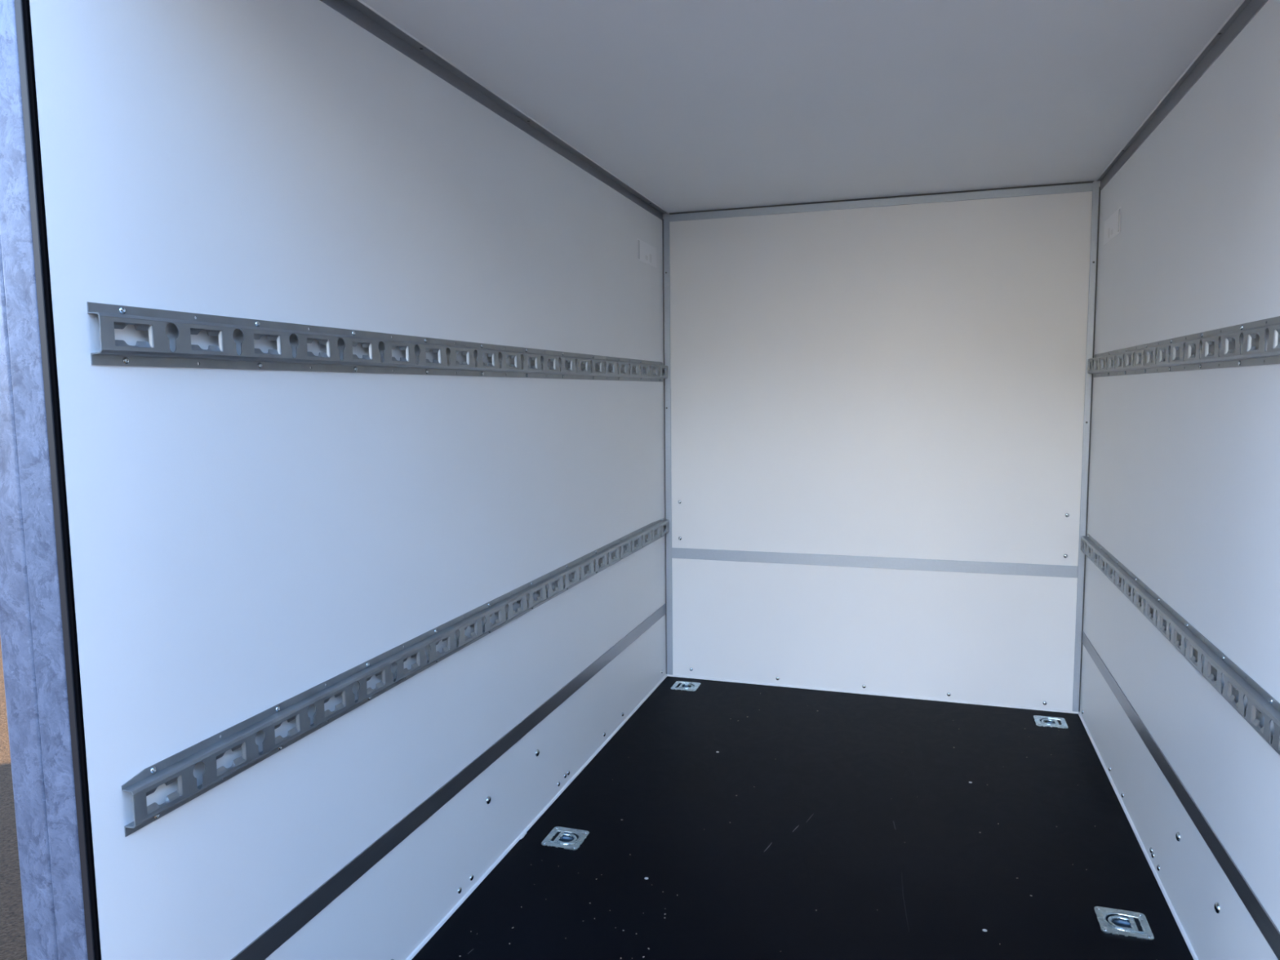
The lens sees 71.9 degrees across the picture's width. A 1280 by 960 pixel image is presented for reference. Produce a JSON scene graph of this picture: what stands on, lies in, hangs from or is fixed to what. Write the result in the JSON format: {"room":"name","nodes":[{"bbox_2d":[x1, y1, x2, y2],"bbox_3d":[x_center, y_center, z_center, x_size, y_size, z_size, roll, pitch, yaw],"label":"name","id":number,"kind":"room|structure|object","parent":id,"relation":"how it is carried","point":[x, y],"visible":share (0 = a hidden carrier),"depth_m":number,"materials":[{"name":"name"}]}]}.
{"room":"cargo space","nodes":[
{"label":"cargo space","id":0,"kind":"room"},
{"bbox_2d":[29,0,666,959],"bbox_3d":[-0.293,0.015,2.254,0.024,1.853,2.532,1,6,18],"label":"wall","id":1,"kind":"structure","parent":0,"point":[242,541],"depth_m":1.48,"materials":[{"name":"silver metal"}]},
{"bbox_2d":[0,0,88,959],"bbox_3d":[-0.740,0.289,1.122,0.120,2.310,0.069,1,6,18],"label":"door frame","id":2,"kind":"structure","parent":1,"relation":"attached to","point":[31,629],"depth_m":1.07,"materials":[{"name":"metal"}]},
{"bbox_2d":[14,0,101,959],"bbox_3d":[-0.685,0.135,1.054,0.018,1.848,0.004,1,6,18],"label":"seal","id":3,"kind":"object","parent":1,"relation":"attached to","point":[22,8],"visible":1,"depth_m":1.04,"materials":[{"name":"black"}]},
{"bbox_2d":[86,302,668,382],"bbox_3d":[-0.278,-0.296,2.228,0.019,0.075,2.464,1,6,18],"label":"rail","id":4,"kind":"object","parent":1,"relation":"attached to","point":[113,352],"visible":1,"depth_m":1.44,"materials":[{"name":"metal"}]},
{"bbox_2d":[121,518,669,836],"bbox_3d":[-0.272,0.299,2.287,0.019,0.075,2.464,1,6,18],"label":"rail","id":5,"kind":"object","parent":1,"relation":"attached to","point":[180,766],"visible":1,"depth_m":1.51,"materials":[{"name":"metal"}]},
{"bbox_2d":[231,603,666,959],"bbox_3d":[-0.282,0.629,2.303,0.003,0.042,2.512,1,6,18],"label":"trim","id":6,"kind":"structure","parent":1,"relation":"attached to","point":[277,935],"depth_m":1.76,"materials":[{"name":"metal"}]},
{"bbox_2d":[320,0,668,220],"bbox_3d":[-0.287,-0.875,2.150,0.028,0.026,2.510,1,6,18],"label":"trim","id":7,"kind":"structure","parent":1,"relation":"attached to","point":[357,11],"depth_m":1.92,"materials":[{"name":"metal"}]},
{"bbox_2d":[405,674,666,959],"bbox_3d":[-0.276,0.900,2.330,0.010,0.006,2.514,1,6,18],"label":"baseboard","id":8,"kind":"structure","parent":1,"relation":"attached to","point":[523,833],"depth_m":2.23,"materials":[{"name":"white metal"}]},
{"bbox_2d":[636,238,656,267],"bbox_3d":[0.025,-0.813,3.167,0.001,0.072,0.231,1,6,18],"label":"sticker","id":9,"kind":"object","parent":1,"relation":"attached to","point":[646,253],"visible":1,"depth_m":3.16,"materials":[{"name":"white paper"}]},
{"bbox_2d":[360,0,1242,213],"bbox_3d":[0.411,-0.882,1.925,1.495,0.018,2.514,1,6,18],"label":"ceiling","id":10,"kind":"structure","parent":0,"point":[694,105],"depth_m":1.93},
{"bbox_2d":[411,675,1193,959],"bbox_3d":[0.431,0.932,2.104,1.495,0.031,2.514,1,6,18],"label":"floor","id":11,"kind":"structure","parent":0,"point":[863,811],"depth_m":2.19,"materials":[{"name":"black wood"}]},
{"bbox_2d":[541,826,589,850],"bbox_3d":[-0.189,0.919,2.241,0.098,0.026,0.097,1,6,18],"label":"ring","id":12,"kind":"object","parent":11,"relation":"attached to","point":[568,838],"visible":0.99,"depth_m":2.25,"materials":[{"name":"metal"}]},
{"bbox_2d":[671,680,700,691],"bbox_3d":[0.176,0.802,3.391,0.098,0.026,0.097,1,6,18],"label":"ring","id":13,"kind":"object","parent":11,"relation":"attached to","point":[678,685],"visible":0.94,"depth_m":3.39,"materials":[{"name":"metal"}]},
{"bbox_2d":[459,693,1086,959],"bbox_3d":[0.446,0.916,2.114,1.368,0.002,2.275,1,6,18],"label":"crumbs","id":14,"kind":"object","parent":11,"relation":"on","point":[760,693],"visible":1,"depth_m":1.92,"materials":[{"name":"beige"}]},
{"bbox_2d":[1033,715,1068,728],"bbox_3d":[1.390,0.829,2.987,0.098,0.026,0.097,1,6,18],"label":"ring","id":15,"kind":"object","parent":11,"relation":"attached to","point":[1042,721],"visible":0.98,"depth_m":2.99,"materials":[{"name":"metal"}]},
{"bbox_2d":[1093,906,1154,940],"bbox_3d":[1.020,0.944,1.862,0.098,0.026,0.097,1,6,18],"label":"ring","id":16,"kind":"object","parent":11,"relation":"attached to","point":[1111,921],"visible":0.98,"depth_m":1.86,"materials":[{"name":"metal"}]},
{"bbox_2d":[662,181,1100,711],"bbox_3d":[0.809,-0.092,3.212,1.495,1.853,0.022,1,6,18],"label":"wall","id":17,"kind":"structure","parent":0,"point":[901,381],"depth_m":3.18,"materials":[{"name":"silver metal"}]},
{"bbox_2d":[662,213,672,675],"bbox_3d":[0.107,-0.116,3.426,0.028,1.791,0.006,1,6,18],"label":"trim","id":18,"kind":"structure","parent":17,"relation":"attached to","point":[666,254],"depth_m":3.42,"materials":[{"name":"silver metal"}]},
{"bbox_2d":[666,674,1078,713],"bbox_3d":[0.815,0.793,3.290,1.483,0.006,0.006,1,6,18],"label":"baseboard","id":19,"kind":"structure","parent":17,"relation":"attached to","point":[678,676],"depth_m":3.26,"materials":[{"name":"white metal"}]},
{"bbox_2d":[671,547,1078,577],"bbox_3d":[0.812,0.301,3.242,1.444,0.041,0.003,1,6,18],"label":"trim","id":20,"kind":"structure","parent":17,"relation":"attached to","point":[1005,568],"depth_m":3.22,"materials":[{"name":"silver metal"}]},
{"bbox_2d":[668,181,1093,222],"bbox_3d":[0.797,-0.979,3.116,1.455,0.032,0.004,1,6,18],"label":"trim","id":21,"kind":"structure","parent":17,"relation":"attached to","point":[1086,186],"depth_m":3.09,"materials":[{"name":"silver metal"}]},
{"bbox_2d":[1072,181,1100,711],"bbox_3d":[1.506,-0.086,2.976,0.024,1.791,0.006,1,6,18],"label":"trim","id":22,"kind":"structure","parent":17,"relation":"attached to","point":[1095,192],"depth_m":2.97,"materials":[{"name":"silver metal"}]},
{"bbox_2d":[1080,0,1279,959],"bbox_3d":[1.141,0.045,1.793,0.024,1.853,2.532,1,6,18],"label":"wall","id":23,"kind":"structure","parent":0,"point":[1184,492],"depth_m":1.80,"materials":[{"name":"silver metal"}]},
{"bbox_2d":[1103,206,1121,244],"bbox_3d":[1.440,-0.773,2.690,0.001,0.073,0.255,1,6,18],"label":"sticker","id":24,"kind":"object","parent":23,"relation":"attached to","point":[1113,224],"visible":1,"depth_m":2.68,"materials":[{"name":"white paper"}]},
{"bbox_2d":[1078,711,1198,959],"bbox_3d":[1.139,0.930,1.875,0.006,0.006,2.514,1,6,18],"label":"baseboard","id":25,"kind":"structure","parent":23,"relation":"attached to","point":[1160,884],"depth_m":2.13,"materials":[{"name":"white metal"}]},
{"bbox_2d":[1080,533,1279,755],"bbox_3d":[1.132,0.336,1.836,0.019,0.075,2.464,1,6,18],"label":"rail","id":26,"kind":"object","parent":23,"relation":"attached to","point":[1259,700],"visible":1,"depth_m":1.72,"materials":[{"name":"metal"}]},
{"bbox_2d":[1081,631,1279,959],"bbox_3d":[1.138,0.660,1.846,0.003,0.041,2.512,1,6,18],"label":"trim","id":27,"kind":"structure","parent":23,"relation":"attached to","point":[1262,919],"depth_m":1.73,"materials":[{"name":"metal"}]},
{"bbox_2d":[1095,0,1268,191],"bbox_3d":[1.115,-0.842,1.699,0.016,0.034,2.510,1,6,18],"label":"trim","id":28,"kind":"structure","parent":23,"relation":"attached to","point":[1246,10],"depth_m":1.90,"materials":[{"name":"metal"}]},
{"bbox_2d":[1087,315,1279,377],"bbox_3d":[1.126,-0.261,1.777,0.019,0.075,2.464,1,6,18],"label":"rail","id":29,"kind":"object","parent":23,"relation":"attached to","point":[1249,356],"visible":1,"depth_m":1.76,"materials":[{"name":"metal"}]},
{"label":"outside","id":30,"kind":"structure","parent":0,"visible":0},
{"bbox_2d":[0,636,27,959],"bbox_3d":[0.111,1.313,3.575,120.000,0.130,120.000,1,6,18],"label":"ground","id":31,"kind":"structure","parent":30,"point":[12,930],"depth_m":3.05,"materials":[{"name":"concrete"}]}
]}

